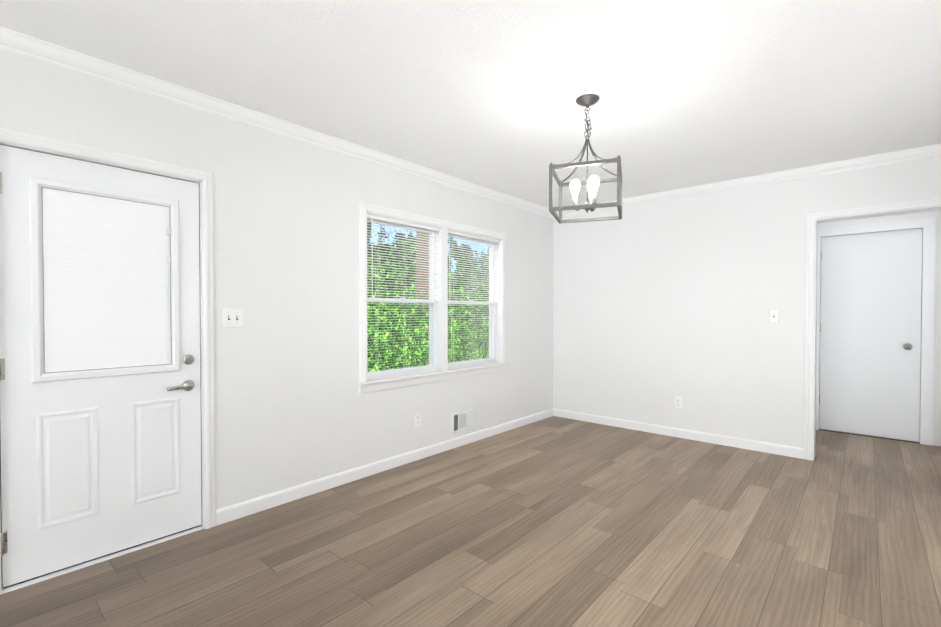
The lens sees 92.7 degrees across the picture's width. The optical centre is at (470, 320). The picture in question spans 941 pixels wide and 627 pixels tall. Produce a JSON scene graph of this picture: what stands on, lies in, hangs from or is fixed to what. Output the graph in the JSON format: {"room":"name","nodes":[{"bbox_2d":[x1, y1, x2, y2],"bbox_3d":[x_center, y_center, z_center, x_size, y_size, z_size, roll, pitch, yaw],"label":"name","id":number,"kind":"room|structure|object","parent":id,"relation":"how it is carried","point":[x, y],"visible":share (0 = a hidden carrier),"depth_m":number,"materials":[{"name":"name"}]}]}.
{"room":"empty dining room","nodes":[
{"label":"empty dining room","id":0,"kind":"room"},
{"bbox_2d":[0,50,553,509],"bbox_3d":[-1.490,-0.033,2.692,0.160,2.440,7.645,1,1,41],"label":"wall","id":1,"kind":"structure","parent":0,"point":[294,406],"depth_m":2.96,"materials":[{"name":"paint"}]},
{"bbox_2d":[0,144,201,588],"bbox_3d":[-1.796,0.205,2.252,0.098,1.954,0.801,1,1,41],"label":"exterior door","id":2,"kind":"structure","parent":1,"relation":"in","point":[100,398],"depth_m":2.20,"materials":[{"name":"paint"}]},
{"bbox_2d":[0,128,215,594],"bbox_3d":[-1.836,0.179,2.290,0.178,2.028,0.920,1,1,41],"label":"door frame","id":3,"kind":"structure","parent":1,"relation":"attached to","point":[47,144],"depth_m":2.54,"materials":[{"name":"paint"}]},
{"bbox_2d":[222,308,242,327],"bbox_3d":[-1.403,-0.012,2.655,0.020,0.115,0.116,1,1,41],"label":"light switch","id":4,"kind":"object","parent":1,"relation":"attached to","point":[232,317],"visible":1,"depth_m":2.65,"materials":[{"name":"plastic"}]},
{"bbox_2d":[0,26,555,218],"bbox_3d":[-1.407,-1.214,2.602,0.062,0.076,7.325,1,1,41],"label":"crown molding","id":5,"kind":"structure","parent":1,"relation":"attached to","point":[30,47],"depth_m":2.55,"materials":[{"name":"paint"}]},
{"bbox_2d":[216,409,551,525],"bbox_3d":[-0.238,1.125,3.997,0.013,0.088,3.735,1,1,41],"label":"baseboard","id":6,"kind":"structure","parent":1,"relation":"attached to","point":[249,507],"depth_m":3.30,"materials":[{"name":"paint"}]},
{"bbox_2d":[414,412,420,426],"bbox_3d":[-0.442,0.838,3.765,0.008,0.115,0.070,1,1,41],"label":"electrical outlet","id":7,"kind":"object","parent":1,"relation":"attached to","point":[417,419],"visible":1,"depth_m":3.76,"materials":[{"name":"plastic"}]},
{"bbox_2d":[358,202,508,393],"bbox_3d":[-0.276,-0.171,4.033,0.203,1.422,1.823,1,1,41],"label":"window","id":8,"kind":"structure","parent":1,"relation":"in","point":[494,289],"depth_m":3.97,"materials":[{"name":"plastic"}]},
{"bbox_2d":[452,408,472,433],"bbox_3d":[-0.069,0.941,4.185,0.013,0.190,0.290,1,1,41],"label":"air vent","id":9,"kind":"object","parent":1,"relation":"in","point":[462,420],"visible":1,"depth_m":4.18,"materials":[{"name":"metal"}]},
{"bbox_2d":[0,416,940,626],"bbox_3d":[0.395,1.247,1.990,3.940,0.100,9.060,1,1,41],"label":"floor","id":10,"kind":"structure","parent":0,"point":[554,521],"depth_m":2.33,"materials":[{"name":"brown wood"}]},
{"bbox_2d":[0,0,940,207],"bbox_3d":[0.395,-1.293,1.954,3.940,0.100,9.060,1,1,41],"label":"ceiling","id":11,"kind":"structure","parent":0,"point":[488,93],"depth_m":2.27,"materials":[{"name":"white paint"}]},
{"bbox_2d":[549,94,621,223],"bbox_3d":[0.663,-0.923,2.547,0.370,0.655,0.370,0,1,20],"label":"pendant lantern","id":12,"kind":"object","parent":11,"relation":"hanging from","point":[587,101],"visible":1,"depth_m":2.51,"materials":[{"name":"silver metal"}]},
{"bbox_2d":[553,156,940,447],"bbox_3d":[2.463,-0.054,4.195,3.780,2.440,0.160,1,1,41],"label":"wall","id":13,"kind":"structure","parent":0,"point":[658,307],"depth_m":4.31,"materials":[{"name":"paint"}]},
{"bbox_2d":[552,408,802,458],"bbox_3d":[1.911,1.117,4.583,2.400,0.088,0.013,1,1,41],"label":"baseboard","id":14,"kind":"structure","parent":13,"relation":"attached to","point":[796,452],"depth_m":4.38,"materials":[{"name":"paint"}]},
{"bbox_2d":[675,396,681,408],"bbox_3d":[2.060,0.819,4.451,0.070,0.115,0.008,1,1,41],"label":"electrical outlet","id":15,"kind":"object","parent":13,"relation":"attached to","point":[678,402],"visible":1,"depth_m":4.45,"materials":[{"name":"plastic"}]},
{"bbox_2d":[556,144,940,216],"bbox_3d":[2.333,-1.235,4.144,3.450,0.076,0.062,1,1,41],"label":"crown molding","id":16,"kind":"structure","parent":13,"relation":"attached to","point":[930,151],"depth_m":3.83,"materials":[{"name":"paint"}]},
{"bbox_2d":[769,309,778,322],"bbox_3d":[2.646,-0.036,3.914,0.070,0.115,0.020,1,1,41],"label":"light switch","id":17,"kind":"object","parent":13,"relation":"attached to","point":[773,315],"visible":1,"depth_m":3.92,"materials":[{"name":"plastic"}]},
{"bbox_2d":[803,197,940,460],"bbox_3d":[3.202,0.140,3.546,0.892,2.071,0.196,1,1,41],"label":"door frame","id":18,"kind":"structure","parent":13,"relation":"attached to","point":[812,218],"depth_m":3.74,"materials":[{"name":"paint"}]},
{"bbox_2d":[818,210,940,445],"bbox_3d":[4.022,-0.058,4.480,1.020,2.440,0.100,1,1,41],"label":"wall","id":19,"kind":"structure","parent":0,"point":[937,375],"depth_m":4.16,"materials":[{"name":"paint"}]},
{"bbox_2d":[819,228,921,441],"bbox_3d":[3.959,0.142,4.478,0.758,2.020,0.110,1,1,41],"label":"hall door","id":20,"kind":"structure","parent":19,"relation":"in","point":[870,332],"depth_m":4.47,"materials":[{"name":"paint"}]},
{"bbox_2d":[816,217,935,445],"bbox_3d":[3.986,0.104,4.503,0.922,2.116,0.116,1,1,41],"label":"door frame","id":21,"kind":"structure","parent":19,"relation":"attached to","point":[927,226],"depth_m":4.20,"materials":[{"name":"paint"}]},
{"label":"outside","id":22,"kind":"structure","parent":0,"visible":0},
{"bbox_2d":[367,223,488,371],"bbox_3d":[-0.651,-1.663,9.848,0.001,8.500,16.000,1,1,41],"label":"trees","id":23,"kind":"object","parent":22,"point":[400,344],"depth_m":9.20,"materials":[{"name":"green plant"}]}
]}

